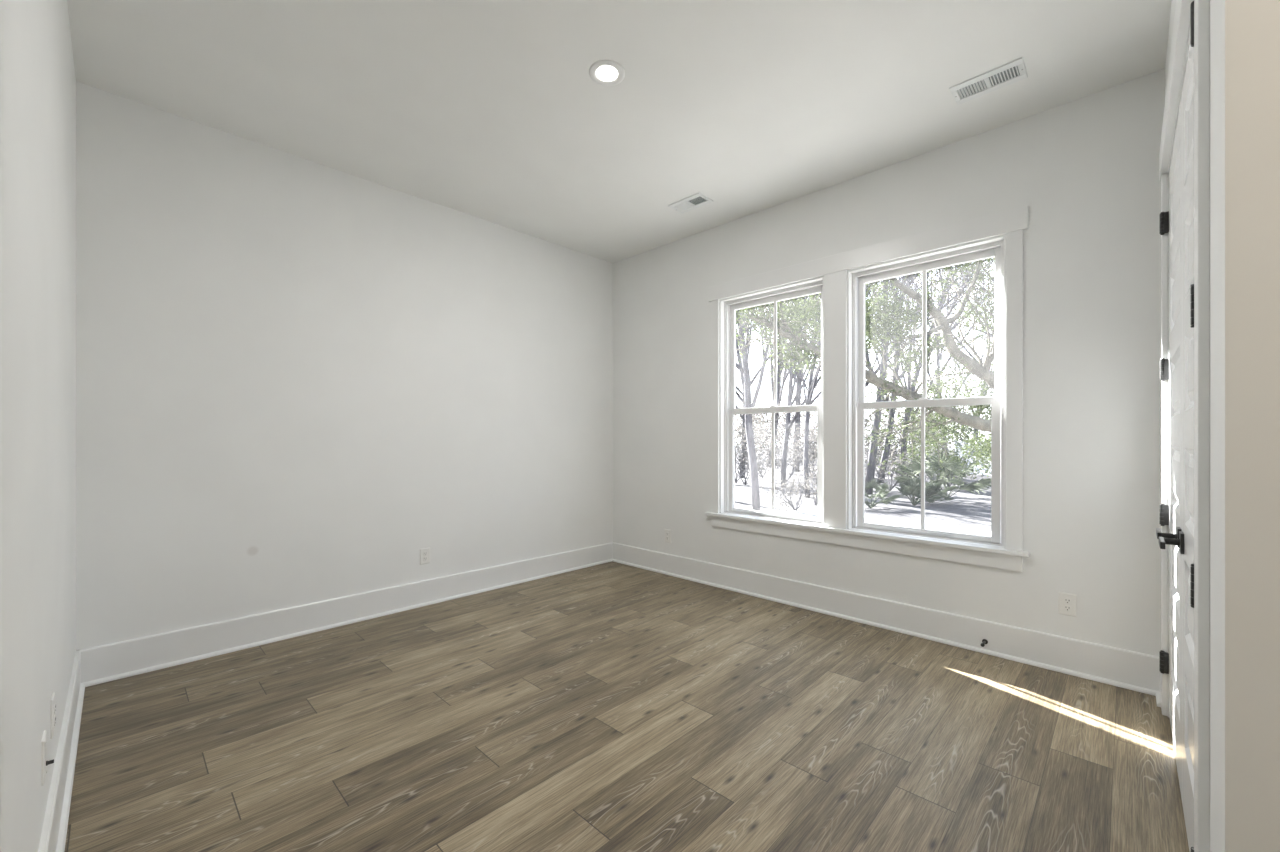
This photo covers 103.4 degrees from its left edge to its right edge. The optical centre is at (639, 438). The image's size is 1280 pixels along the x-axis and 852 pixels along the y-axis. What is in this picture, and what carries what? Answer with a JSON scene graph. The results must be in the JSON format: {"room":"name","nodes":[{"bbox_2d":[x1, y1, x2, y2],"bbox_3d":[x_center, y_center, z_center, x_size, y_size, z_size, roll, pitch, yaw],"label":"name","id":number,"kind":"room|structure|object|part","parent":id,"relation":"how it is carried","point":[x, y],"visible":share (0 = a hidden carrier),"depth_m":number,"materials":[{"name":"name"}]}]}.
{"room":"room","nodes":[
{"label":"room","id":0,"kind":"room"},
{"bbox_2d":[2,0,75,851],"bbox_3d":[-0.836,-0.146,0.507,5.707,3.300,0.150,0,0,44],"label":"wall","id":1,"kind":"structure","parent":0,"point":[39,79],"depth_m":1.25,"materials":[{"name":"paint"}]},
{"bbox_2d":[0,0,1,851],"bbox_3d":[-0.959,0.029,0.743,0.092,2.450,0.018,0,0,44],"label":"trim","id":2,"kind":"structure","parent":1,"relation":"attached to","point":[0,0],"depth_m":0.77,"materials":[{"name":"paint"}]},
{"bbox_2d":[41,730,53,785],"bbox_3d":[-1.634,0.878,1.396,0.076,0.118,0.020,0,0,44],"label":"cable plate","id":3,"kind":"object","parent":1,"relation":"attached to","point":[44,762],"visible":1,"depth_m":1.37,"materials":[{"name":"plastic"}]},
{"bbox_3d":[-1.639,0.878,1.391,0.076,0.118,0.006,0,0,44],"label":"plate","id":4,"kind":"part","parent":3,"relation":"part of","materials":[{"name":"plastic"}]},
{"bbox_2d":[50,692,55,738],"bbox_3d":[-1.832,0.864,1.579,0.076,0.118,0.009,0,0,44],"label":"wall outlet","id":5,"kind":"object","parent":1,"relation":"attached to","point":[52,701],"visible":1,"depth_m":1.55,"materials":[{"name":"plastic"}]},
{"bbox_2d":[38,650,84,851],"bbox_3d":[-1.909,1.161,1.670,2.547,0.185,0.032,0,0,44],"label":"baseboard","id":6,"kind":"structure","parent":1,"relation":"attached to","point":[55,825],"depth_m":1.75,"materials":[{"name":"wood"}]},
{"bbox_2d":[76,81,612,649],"bbox_3d":[-1.617,-0.146,3.916,0.150,3.300,3.970,0,0,44],"label":"wall","id":7,"kind":"structure","parent":0,"point":[298,379],"depth_m":3.23,"materials":[{"name":"paint"}]},
{"bbox_2d":[79,542,611,686],"bbox_3d":[-1.548,1.161,3.856,0.032,0.185,3.680,0,0,44],"label":"baseboard","id":8,"kind":"structure","parent":7,"relation":"attached to","point":[123,659],"depth_m":3.22,"materials":[{"name":"wood"}]},
{"bbox_2d":[420,547,429,564],"bbox_3d":[-1.616,0.887,3.802,0.009,0.118,0.076,0,0,44],"label":"wall outlet","id":9,"kind":"object","parent":7,"relation":"attached to","point":[425,552],"visible":1,"depth_m":3.80,"materials":[{"name":"plastic"}]},
{"bbox_2d":[67,0,1171,262],"bbox_3d":[0.437,-1.897,1.934,5.857,0.200,3.970,0,0,44],"label":"ceiling","id":10,"kind":"structure","parent":0,"point":[493,111],"depth_m":2.57,"materials":[{"name":"paint"}]},
{"bbox_2d":[589,60,624,85],"bbox_3d":[-0.163,-1.792,2.489,0.176,0.008,0.176,0,0,44],"label":"recessed light","id":11,"kind":"object","parent":10,"relation":"in","point":[602,72],"visible":1,"depth_m":2.48,"materials":[{"name":"plastic"}]},
{"bbox_2d":[668,193,712,213],"bbox_3d":[0.386,-1.792,3.866,0.305,0.009,0.180,0,0,44],"label":"ceiling vent","id":12,"kind":"object","parent":10,"relation":"in","point":[687,204],"visible":1,"depth_m":3.86,"materials":[{"name":"metal"}]},
{"bbox_2d":[949,57,1027,104],"bbox_3d":[1.756,-1.792,2.551,0.303,0.009,0.180,0,0,44],"label":"ceiling vent","id":13,"kind":"object","parent":10,"relation":"in","point":[1002,76],"visible":1,"depth_m":2.54,"materials":[{"name":"metal"}]},
{"bbox_2d":[65,561,1188,851],"bbox_3d":[0.430,1.379,1.927,5.657,0.250,3.750,0,0,44],"label":"floor","id":14,"kind":"structure","parent":0,"point":[611,706],"depth_m":2.06,"materials":[{"name":"brown wood"}]},
{"bbox_2d":[613,69,1164,656],"bbox_3d":[1.226,-0.146,3.833,4.056,3.300,0.140,0,0,44],"label":"wall","id":15,"kind":"structure","parent":0,"point":[1085,170],"depth_m":2.83,"materials":[{"name":"paint"}]},
{"bbox_2d":[665,529,670,542],"bbox_3d":[0.256,0.903,4.666,0.076,0.118,0.009,0,0,44],"label":"wall outlet","id":16,"kind":"object","parent":15,"relation":"attached to","point":[667,532],"visible":1,"depth_m":4.66,"materials":[{"name":"plastic"}]},
{"bbox_2d":[711,300,718,512],"bbox_3d":[0.639,-0.268,4.290,0.074,1.802,0.018,0,0,44],"label":"trim","id":17,"kind":"structure","parent":15,"relation":"attached to","point":[714,304],"depth_m":4.28,"materials":[{"name":"wood"}]},
{"bbox_2d":[720,277,822,525],"bbox_3d":[1.055,-0.261,4.011,0.901,1.808,0.161,0,0,44],"label":"window","id":18,"kind":"structure","parent":15,"relation":"in","point":[728,307],"depth_m":4.13,"materials":[{"name":"wood"}]},
{"bbox_3d":[1.054,0.186,4.010,0.828,0.866,0.040,0,0,44],"label":"sash","id":19,"kind":"part","parent":18,"relation":"part of","materials":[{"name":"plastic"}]},
{"bbox_3d":[1.083,-0.672,4.040,0.841,0.928,0.028,0,0,44],"label":"sash","id":20,"kind":"part","parent":18,"relation":"part of","materials":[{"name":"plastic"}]},
{"bbox_2d":[823,270,846,528],"bbox_3d":[1.379,-0.268,3.575,0.162,1.802,0.018,0,0,44],"label":"trim","id":21,"kind":"structure","parent":15,"relation":"attached to","point":[834,284],"depth_m":3.56,"materials":[{"name":"wood"}]},
{"bbox_2d":[705,512,1029,571],"bbox_3d":[1.379,0.704,3.575,2.131,0.090,0.018,0,0,44],"label":"trim","id":22,"kind":"structure","parent":15,"relation":"attached to","point":[988,559],"depth_m":3.35,"materials":[{"name":"wood"}]},
{"bbox_2d":[708,206,1027,301],"bbox_3d":[1.376,-1.230,3.574,2.183,0.124,0.024,0,0,44],"label":"trim","id":23,"kind":"structure","parent":15,"relation":"attached to","point":[1001,223],"depth_m":3.33,"materials":[{"name":"wood"}]},
{"bbox_2d":[612,542,1159,695],"bbox_3d":[1.123,1.161,3.813,3.936,0.185,0.032,0,0,44],"label":"baseboard","id":24,"kind":"structure","parent":15,"relation":"attached to","point":[1131,670],"depth_m":3.14,"materials":[{"name":"wood"}]},
{"bbox_2d":[848,235,1005,548],"bbox_3d":[1.827,-0.261,3.266,0.901,1.808,0.161,0,0,44],"label":"window","id":25,"kind":"structure","parent":15,"relation":"in","point":[995,247],"depth_m":3.29,"materials":[{"name":"wood"}]},
{"bbox_3d":[1.826,0.186,3.265,0.828,0.866,0.040,0,0,44],"label":"sash","id":26,"kind":"part","parent":25,"relation":"part of","materials":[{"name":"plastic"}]},
{"bbox_3d":[1.855,-0.672,3.296,0.841,0.928,0.028,0,0,44],"label":"sash","id":27,"kind":"part","parent":25,"relation":"part of","materials":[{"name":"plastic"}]},
{"bbox_2d":[981,639,987,646],"bbox_3d":[1.988,1.188,2.924,0.029,0.029,0.078,0,0,44],"label":"door stop","id":28,"kind":"object","parent":15,"relation":"attached to","point":[984,641],"visible":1,"depth_m":2.94,"materials":[{"name":"black metal"}]},
{"bbox_2d":[1006,230,1022,550],"bbox_3d":[2.119,-0.268,2.861,0.073,1.802,0.018,0,0,44],"label":"trim","id":29,"kind":"structure","parent":15,"relation":"attached to","point":[1014,240],"depth_m":2.85,"materials":[{"name":"wood"}]},
{"bbox_2d":[1058,592,1076,616],"bbox_3d":[2.288,0.890,2.705,0.076,0.118,0.009,0,0,44],"label":"wall outlet","id":30,"kind":"object","parent":15,"relation":"attached to","point":[1067,603],"visible":1,"depth_m":2.70,"materials":[{"name":"plastic"}]},
{"bbox_2d":[1064,605,1071,611],"bbox_3d":[2.286,0.910,2.703,0.033,0.033,0.003,0,0,44],"label":"receptacle","id":31,"kind":"object","parent":30,"relation":"attached to","point":[1067,608],"depth_m":2.70,"materials":[{"name":"plastic"}]},
{"bbox_2d":[1064,598,1071,603],"bbox_3d":[2.286,0.871,2.703,0.033,0.033,0.003,0,0,44],"label":"receptacle","id":32,"kind":"object","parent":30,"relation":"attached to","point":[1066,600],"depth_m":2.70,"materials":[{"name":"plastic"}]},
{"bbox_2d":[1165,0,1279,851],"bbox_3d":[1.316,-0.146,1.092,0.120,3.300,3.680,0,0,44],"label":"wall","id":33,"kind":"structure","parent":0,"point":[1244,34],"depth_m":0.92,"materials":[{"name":"paint"}]},
{"bbox_2d":[1156,672,1160,706],"bbox_3d":[2.483,1.161,2.410,0.032,0.185,0.162,0,0,44],"label":"baseboard","id":34,"kind":"structure","parent":33,"relation":"attached to","point":[1158,695],"depth_m":2.41,"materials":[{"name":"wood"}]},
{"bbox_2d":[1161,173,1167,715],"bbox_3d":[2.399,0.029,2.314,0.018,2.448,0.086,0,0,44],"label":"trim","id":35,"kind":"structure","parent":33,"relation":"attached to","point":[1164,180],"depth_m":2.28,"materials":[{"name":"wood"}]},
{"bbox_2d":[1156,95,1181,798],"bbox_3d":[2.105,0.030,2.006,0.094,2.427,0.776,0,0,44],"label":"door","id":36,"kind":"structure","parent":33,"relation":"in","point":[1170,663],"depth_m":2.00,"materials":[{"name":"wood"}]},
{"bbox_3d":[1.883,0.346,1.835,0.012,0.023,0.125,0,0,44],"label":"lever","id":37,"kind":"part","parent":36,"relation":"part of","materials":[{"name":"black metal"}]},
{"bbox_3d":[1.883,0.346,1.766,0.009,0.066,0.066,0,0,44],"label":"handle","id":38,"kind":"part","parent":36,"relation":"part of","materials":[{"name":"black metal"}]},
{"bbox_2d":[1158,1,1193,851],"bbox_3d":[1.566,0.030,1.448,0.094,2.427,0.770,0,0,44],"label":"door","id":39,"kind":"structure","parent":33,"relation":"in","point":[1185,542],"depth_m":1.59,"materials":[{"name":"wood"}]},
{"bbox_3d":[1.728,0.346,1.674,0.012,0.023,0.125,0,0,44],"label":"lever","id":40,"kind":"part","parent":39,"relation":"part of","materials":[{"name":"black metal"}]},
{"bbox_3d":[1.796,0.346,1.677,0.009,0.066,0.066,0,0,44],"label":"handle","id":41,"kind":"part","parent":39,"relation":"part of","materials":[{"name":"black metal"}]},
{"bbox_2d":[1159,0,1192,182],"bbox_3d":[1.831,-1.258,1.729,0.024,0.127,1.752,0,0,44],"label":"trim","id":42,"kind":"structure","parent":33,"relation":"attached to","point":[1181,26],"depth_m":1.70,"materials":[{"name":"wood"}]},
{"bbox_2d":[1168,0,1193,716],"bbox_3d":[1.856,0.026,1.705,0.045,2.454,1.556,0,0,44],"label":"trim","id":43,"kind":"structure","parent":33,"relation":"attached to","point":[1189,36],"depth_m":2.27,"materials":[{"name":"wood"}]},
{"bbox_2d":[1194,0,1209,851],"bbox_3d":[1.268,0.029,1.141,0.018,2.448,0.086,0,0,44],"label":"trim","id":44,"kind":"structure","parent":33,"relation":"attached to","point":[1201,7],"depth_m":1.11,"materials":[{"name":"wood"}]},
{"label":"outside","id":45,"kind":"structure","parent":0,"visible":0},
{"bbox_2d":[734,447,990,536],"bbox_3d":[21.738,1.869,44.129,150.000,0.110,86.300,0,0,44],"label":"ground","id":46,"kind":"structure","parent":45,"point":[967,512],"depth_m":13.85,"materials":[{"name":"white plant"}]},
{"bbox_2d":[734,434,777,484],"bbox_3d":[4.228,0.847,19.919,2.686,2.086,2.975,0,0,26],"label":"shrub","id":47,"kind":"object","parent":46,"relation":"on","point":[744,453],"visible":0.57,"depth_m":19.57,"materials":[{"name":"grey plant"}]},
{"bbox_3d":[4.219,0.997,19.893,2.027,1.785,2.211,0,0,24],"label":"stem","id":48,"kind":"part","parent":47,"relation":"part of","materials":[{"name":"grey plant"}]},
{"bbox_2d":[734,421,779,482],"bbox_3d":[4.093,0.526,21.090,3.660,2.728,3.323,0,0,30],"label":"shrub","id":49,"kind":"object","parent":46,"relation":"on","point":[743,428],"visible":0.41,"depth_m":20.81,"materials":[{"name":"grey plant"}]},
{"bbox_2d":[734,414,784,458],"bbox_3d":[8.317,-0.156,40.022,5.203,4.089,5.422,0,0,-16],"label":"shrub","id":50,"kind":"object","parent":46,"relation":"on","point":[735,429],"visible":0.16,"depth_m":39.43,"materials":[{"name":"grey plant"}]},
{"bbox_2d":[736,300,787,510],"bbox_3d":[2.877,-5.671,12.388,7.535,15.206,13.230,0,0,9],"label":"bare tree","id":51,"kind":"object","parent":46,"relation":"on","point":[743,366],"visible":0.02,"depth_m":12.48,"materials":[{"name":"grey plant"}]},
{"bbox_2d":[734,389,791,451],"bbox_3d":[9.509,-1.504,48.923,6.060,6.790,11.614,0,0,-29],"label":"shrub","id":52,"kind":"object","parent":46,"relation":"on","point":[768,389],"visible":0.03,"depth_m":46.61,"materials":[{"name":"grey plant"}]},
{"bbox_2d":[734,396,803,453],"bbox_3d":[11.158,-0.958,43.295,6.132,5.694,5.741,0,0,16],"label":"shrub","id":53,"kind":"object","parent":46,"relation":"on","point":[755,417],"visible":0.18,"depth_m":43.48,"materials":[{"name":"grey plant"}]},
{"bbox_2d":[736,298,802,330],"bbox_3d":[3.372,-5.896,22.552,9.624,15.650,10.288,0,0,16],"label":"bare tree","id":54,"kind":"object","parent":46,"relation":"on","point":[802,298],"visible":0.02,"depth_m":23.05,"materials":[{"name":"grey plant"}]},
{"bbox_2d":[736,300,809,477],"bbox_3d":[5.198,-5.963,23.959,10.995,15.798,10.402,0,0,44],"label":"bare tree","id":55,"kind":"object","parent":46,"relation":"on","point":[751,329],"visible":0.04,"depth_m":23.92,"materials":[{"name":"grey plant"}]},
{"bbox_2d":[734,403,812,477],"bbox_3d":[5.402,0.032,23.837,3.971,3.719,4.225,0,0,-27],"label":"shrub","id":56,"kind":"object","parent":46,"relation":"on","point":[758,418],"visible":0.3,"depth_m":23.95,"materials":[{"name":"grey plant"}]},
{"bbox_3d":[5.380,0.229,23.856,2.824,3.326,3.856,0,0,-39],"label":"stem","id":57,"kind":"part","parent":56,"relation":"part of","materials":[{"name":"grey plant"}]},
{"bbox_2d":[756,429,801,474],"bbox_3d":[7.076,0.668,26.259,2.787,2.442,3.588,0,0,44],"label":"shrub","id":58,"kind":"object","parent":46,"relation":"on","point":[780,456],"visible":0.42,"depth_m":25.94,"materials":[{"name":"grey plant"}]},
{"bbox_3d":[7.151,0.825,26.207,2.045,2.129,2.604,0,0,44],"label":"stem","id":59,"kind":"part","parent":58,"relation":"part of","materials":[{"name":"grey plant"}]},
{"bbox_2d":[746,414,816,480],"bbox_3d":[6.507,0.428,21.958,3.386,2.924,4.392,0,0,44],"label":"shrub","id":60,"kind":"object","parent":46,"relation":"on","point":[811,451],"visible":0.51,"depth_m":22.05,"materials":[{"name":"grey plant"}]},
{"bbox_3d":[6.499,0.599,21.994,2.570,2.581,3.481,0,0,44],"label":"stem","id":61,"kind":"part","parent":60,"relation":"part of","materials":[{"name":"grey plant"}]},
{"bbox_2d":[760,471,815,511],"bbox_3d":[3.913,1.421,12.942,1.643,1.196,1.576,0,0,-18],"label":"shrub","id":62,"kind":"object","parent":46,"relation":"on","point":[792,486],"visible":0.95,"depth_m":12.89,"materials":[{"name":"grey plant"}]},
{"bbox_3d":[3.892,1.438,12.956,1.144,0.904,1.042,0,0,-17],"label":"stem","id":63,"kind":"part","parent":62,"relation":"part of","materials":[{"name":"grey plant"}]},
{"bbox_2d":[763,296,820,467],"bbox_3d":[10.617,-7.051,31.424,12.839,17.996,13.790,0,0,-17],"label":"bare tree","id":64,"kind":"object","parent":46,"relation":"on","point":[780,387],"visible":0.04,"depth_m":31.48,"materials":[{"name":"grey plant"}]},
{"bbox_2d":[770,413,816,461],"bbox_3d":[12.353,-0.080,38.043,4.626,3.941,4.488,0,0,44],"label":"shrub","id":65,"kind":"object","parent":46,"relation":"on","point":[803,421],"visible":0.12,"depth_m":37.93,"materials":[{"name":"grey plant"}]},
{"bbox_2d":[775,412,816,474],"bbox_3d":[8.368,0.250,25.212,3.426,3.432,4.721,0,0,-2],"label":"shrub","id":66,"kind":"object","parent":46,"relation":"on","point":[813,432],"visible":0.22,"depth_m":25.00,"materials":[{"name":"grey plant"}]},
{"bbox_2d":[794,453,816,504],"bbox_3d":[5.185,1.172,14.008,1.890,1.465,1.674,0,0,-6],"label":"shrub","id":67,"kind":"object","parent":46,"relation":"on","point":[811,474],"visible":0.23,"depth_m":14.18,"materials":[{"name":"grey plant"}]},
{"bbox_3d":[5.197,1.272,13.975,1.440,1.232,1.311,0,0,44],"label":"stem","id":68,"kind":"part","parent":67,"relation":"part of","materials":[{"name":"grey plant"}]},
{"bbox_2d":[750,294,871,471],"bbox_3d":[9.492,-8.441,28.388,13.906,20.734,12.539,0,0,44],"label":"bare tree","id":69,"kind":"object","parent":46,"relation":"on","point":[798,379],"visible":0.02,"depth_m":27.76,"materials":[{"name":"grey plant"}]},
{"bbox_2d":[756,382,866,446],"bbox_3d":[17.086,-1.710,49.164,10.739,8.318,9.115,0,0,44],"label":"shrub","id":70,"kind":"object","parent":46,"relation":"on","point":[802,391],"visible":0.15,"depth_m":49.46,"materials":[{"name":"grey plant"}]},
{"bbox_2d":[765,273,930,497],"bbox_3d":[5.560,-4.607,16.197,9.220,13.077,7.940,0,0,44],"label":"bare tree","id":71,"kind":"object","parent":46,"relation":"on","point":[812,381],"visible":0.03,"depth_m":16.09,"materials":[{"name":"grey plant"}]},
{"bbox_2d":[814,418,884,457],"bbox_3d":[18.510,-0.611,45.579,7.532,6.109,6.306,0,0,-13],"label":"shrub","id":72,"kind":"object","parent":46,"relation":"on","point":[865,418],"visible":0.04,"depth_m":44.56,"materials":[{"name":"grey plant"}]},
{"bbox_2d":[736,257,994,474],"bbox_3d":[4.616,-1.871,9.048,7.778,7.686,4.049,0,0,-21],"label":"live oak tree","id":73,"kind":"object","parent":46,"relation":"on","point":[980,369],"visible":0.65,"depth_m":9.00,"materials":[{"name":"green plant"}]},
{"bbox_2d":[744,271,987,487],"bbox_3d":[6.795,-6.066,17.804,8.105,15.988,9.921,0,0,-24],"label":"bare tree","id":74,"kind":"object","parent":46,"relation":"on","point":[790,402],"visible":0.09,"depth_m":18.71,"materials":[{"name":"grey plant"}]},
{"bbox_2d":[745,259,994,386],"bbox_3d":[7.877,-7.337,20.761,9.965,18.545,11.022,0,0,16],"label":"bare tree","id":75,"kind":"object","parent":46,"relation":"on","point":[878,367],"visible":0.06,"depth_m":19.01,"materials":[{"name":"grey plant"}]},
{"bbox_2d":[816,272,931,482],"bbox_3d":[10.130,-7.953,20.715,9.967,19.805,11.736,0,0,-44],"label":"bare tree","id":76,"kind":"object","parent":46,"relation":"on","point":[891,413],"visible":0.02,"depth_m":20.83,"materials":[{"name":"grey plant"}]},
{"bbox_2d":[865,478,899,507],"bbox_3d":[6.144,1.468,13.526,1.380,0.832,1.443,0,0,44],"label":"palmetto","id":77,"kind":"object","parent":46,"relation":"on","point":[882,489],"visible":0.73,"depth_m":13.48,"materials":[{"name":"green plant"}]},
{"bbox_3d":[6.244,1.600,13.497,0.892,0.568,0.675,0,0,8],"label":"stem","id":78,"kind":"part","parent":77,"relation":"part of","materials":[{"name":"green plant"}]},
{"bbox_2d":[865,430,906,476],"bbox_3d":[10.870,0.886,23.394,4.431,2.941,2.760,0,0,-12],"label":"shrub","id":79,"kind":"object","parent":46,"relation":"on","point":[879,448],"visible":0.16,"depth_m":23.43,"materials":[{"name":"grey plant"}]},
{"bbox_2d":[865,421,920,463],"bbox_3d":[13.663,0.483,29.662,4.703,2.941,4.487,0,0,1],"label":"shrub","id":80,"kind":"object","parent":46,"relation":"on","point":[896,421],"visible":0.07,"depth_m":29.05,"materials":[{"name":"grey plant"}]},
{"bbox_2d":[865,450,927,490],"bbox_3d":[8.947,1.103,18.105,2.288,1.568,2.333,0,0,44],"label":"shrub","id":81,"kind":"object","parent":46,"relation":"on","point":[890,488],"visible":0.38,"depth_m":17.94,"materials":[{"name":"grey plant"}]},
{"bbox_2d":[865,410,947,470],"bbox_3d":[13.646,0.115,26.805,5.143,3.550,4.417,0,0,44],"label":"shrub","id":82,"kind":"object","parent":46,"relation":"on","point":[911,427],"visible":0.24,"depth_m":25.89,"materials":[{"name":"grey plant"}]},
{"bbox_2d":[867,413,948,461],"bbox_3d":[18.976,-0.016,35.684,5.428,3.812,5.414,0,0,-10],"label":"shrub","id":83,"kind":"object","parent":46,"relation":"on","point":[903,413],"visible":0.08,"depth_m":35.73,"materials":[{"name":"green plant"}]},
{"bbox_2d":[865,388,953,451],"bbox_3d":[24.461,-1.703,48.417,9.327,7.185,8.957,0,0,13],"label":"shrub","id":84,"kind":"object","parent":46,"relation":"on","point":[915,388],"visible":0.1,"depth_m":48.37,"materials":[{"name":"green plant"}]},
{"bbox_2d":[865,415,954,466],"bbox_3d":[13.118,0.352,25.046,4.542,3.074,3.842,0,0,-22],"label":"shrub","id":85,"kind":"object","parent":46,"relation":"on","point":[893,444],"visible":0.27,"depth_m":24.59,"materials":[{"name":"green plant"}]},
{"bbox_3d":[13.114,0.471,25.040,3.502,2.836,2.898,0,0,-21],"label":"stem","id":86,"kind":"part","parent":85,"relation":"part of","materials":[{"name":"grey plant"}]},
{"bbox_2d":[895,476,941,505],"bbox_3d":[7.747,1.457,14.005,1.292,0.855,1.003,0,0,-12],"label":"palmetto","id":87,"kind":"object","parent":46,"relation":"on","point":[913,486],"visible":0.86,"depth_m":13.94,"materials":[{"name":"green plant"}]},
{"bbox_3d":[7.740,1.579,14.019,0.730,0.611,0.538,0,0,-18],"label":"stem","id":88,"kind":"part","parent":87,"relation":"part of","materials":[{"name":"green plant"}]},
{"bbox_2d":[880,437,973,486],"bbox_3d":[11.397,0.881,19.942,3.320,2.102,2.460,0,0,14],"label":"shrub","id":89,"kind":"object","parent":46,"relation":"on","point":[933,445],"visible":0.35,"depth_m":19.86,"materials":[{"name":"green plant"}]},
{"bbox_3d":[11.350,0.993,19.947,2.530,1.793,1.723,0,0,12],"label":"stem","id":90,"kind":"part","parent":89,"relation":"part of","materials":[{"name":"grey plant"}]},
{"bbox_2d":[894,408,962,463],"bbox_3d":[16.202,-0.104,28.686,3.862,3.984,4.748,0,0,44],"label":"shrub","id":91,"kind":"object","parent":46,"relation":"on","point":[911,408],"visible":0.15,"depth_m":28.30,"materials":[{"name":"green plant"}]},
{"bbox_3d":[16.193,0.109,28.643,2.884,3.558,3.684,0,0,44],"label":"stem","id":92,"kind":"part","parent":91,"relation":"part of","materials":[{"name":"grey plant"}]},
{"bbox_2d":[865,258,994,494],"bbox_3d":[7.396,-7.229,18.449,10.718,18.349,10.995,0,0,28],"label":"bare tree","id":93,"kind":"object","parent":46,"relation":"on","point":[870,473],"visible":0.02,"depth_m":17.06,"materials":[{"name":"grey plant"}]},
{"bbox_2d":[866,258,993,459],"bbox_3d":[17.339,-6.979,31.402,12.162,17.823,12.716,0,0,44],"label":"bare tree","id":94,"kind":"object","parent":46,"relation":"on","point":[909,381],"visible":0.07,"depth_m":30.63,"materials":[{"name":"grey plant"}]},
{"bbox_2d":[868,261,994,454],"bbox_3d":[19.981,-8.090,35.135,10.524,20.075,13.288,0,0,-23],"label":"bare tree","id":95,"kind":"object","parent":46,"relation":"on","point":[961,273],"visible":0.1,"depth_m":33.55,"materials":[{"name":"grey plant"}]},
{"bbox_2d":[872,260,994,473],"bbox_3d":[14.825,-8.529,24.807,14.024,20.938,13.494,0,0,44],"label":"bare tree","id":96,"kind":"object","parent":46,"relation":"on","point":[917,373],"visible":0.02,"depth_m":24.48,"materials":[{"name":"grey plant"}]},
{"bbox_2d":[872,262,994,360],"bbox_3d":[16.822,-7.924,24.587,11.955,19.701,10.979,0,0,44],"label":"bare tree","id":97,"kind":"object","parent":46,"relation":"on","point":[987,273],"visible":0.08,"depth_m":24.87,"materials":[{"name":"grey plant"}]},
{"bbox_2d":[916,481,951,502],"bbox_3d":[8.394,1.535,14.442,1.058,0.699,1.163,0,0,-19],"label":"palmetto","id":98,"kind":"object","parent":46,"relation":"on","point":[936,488],"visible":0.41,"depth_m":14.36,"materials":[{"name":"green plant"}]},
{"bbox_2d":[890,447,990,498],"bbox_3d":[9.368,1.055,15.425,2.680,1.660,3.046,0,0,-8],"label":"palmetto","id":99,"kind":"object","parent":46,"relation":"on","point":[983,483],"visible":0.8,"depth_m":15.26,"materials":[{"name":"green plant"}]},
{"bbox_3d":[9.413,1.311,15.695,1.785,1.148,1.702,0,0,33],"label":"stem","id":100,"kind":"part","parent":99,"relation":"part of","materials":[{"name":"green plant"}]},
{"bbox_2d":[890,416,990,467],"bbox_3d":[14.560,0.215,24.162,5.662,3.354,4.853,0,0,44],"label":"shrub","id":101,"kind":"object","parent":46,"relation":"on","point":[950,427],"visible":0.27,"depth_m":23.99,"materials":[{"name":"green plant"}]},
{"bbox_3d":[14.662,0.408,24.220,4.666,2.969,4.141,0,0,44],"label":"stem","id":102,"kind":"part","parent":101,"relation":"part of","materials":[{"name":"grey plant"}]},
{"bbox_2d":[895,407,990,454],"bbox_3d":[26.258,-0.706,43.919,8.125,5.192,8.119,0,0,44],"label":"shrub","id":103,"kind":"object","parent":46,"relation":"on","point":[958,407],"visible":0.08,"depth_m":43.40,"materials":[{"name":"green plant"}]},
{"bbox_2d":[917,418,981,461],"bbox_3d":[23.609,0.497,39.798,5.015,4.352,6.423,0,0,7],"label":"shrub","id":104,"kind":"object","parent":46,"relation":"on","point":[935,418],"visible":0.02,"depth_m":38.85,"materials":[{"name":"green plant"}]},
{"bbox_2d":[927,454,982,488],"bbox_3d":[10.977,1.210,17.962,1.402,1.362,2.045,0,0,5],"label":"shrub","id":105,"kind":"object","parent":46,"relation":"on","point":[937,470],"visible":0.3,"depth_m":17.77,"materials":[{"name":"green plant"}]},
{"bbox_3d":[10.962,1.343,17.950,0.860,1.097,1.412,0,0,-4],"label":"stem","id":106,"kind":"part","parent":105,"relation":"part of","materials":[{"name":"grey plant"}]},
{"bbox_2d":[934,445,977,478],"bbox_3d":[13.119,1.070,21.239,1.897,1.641,2.383,0,0,44],"label":"shrub","id":107,"kind":"object","parent":46,"relation":"on","point":[955,452],"visible":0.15,"depth_m":20.72,"materials":[{"name":"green plant"}]},
{"bbox_2d":[944,262,994,439],"bbox_3d":[28.276,-8.234,37.445,11.058,20.374,11.748,0,0,44],"label":"bare tree","id":108,"kind":"object","parent":46,"relation":"on","point":[987,262],"visible":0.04,"depth_m":38.10,"materials":[{"name":"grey plant"}]},
{"bbox_2d":[948,425,990,476],"bbox_3d":[12.428,0.714,16.902,4.005,2.349,4.132,0,0,44],"label":"shrub","id":109,"kind":"object","parent":46,"relation":"on","point":[962,429],"visible":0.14,"depth_m":17.48,"materials":[{"name":"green plant"}]},
{"bbox_3d":[12.672,0.779,16.621,3.670,2.219,3.156,0,0,14],"label":"stem","id":110,"kind":"part","parent":109,"relation":"part of","materials":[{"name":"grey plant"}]}
]}

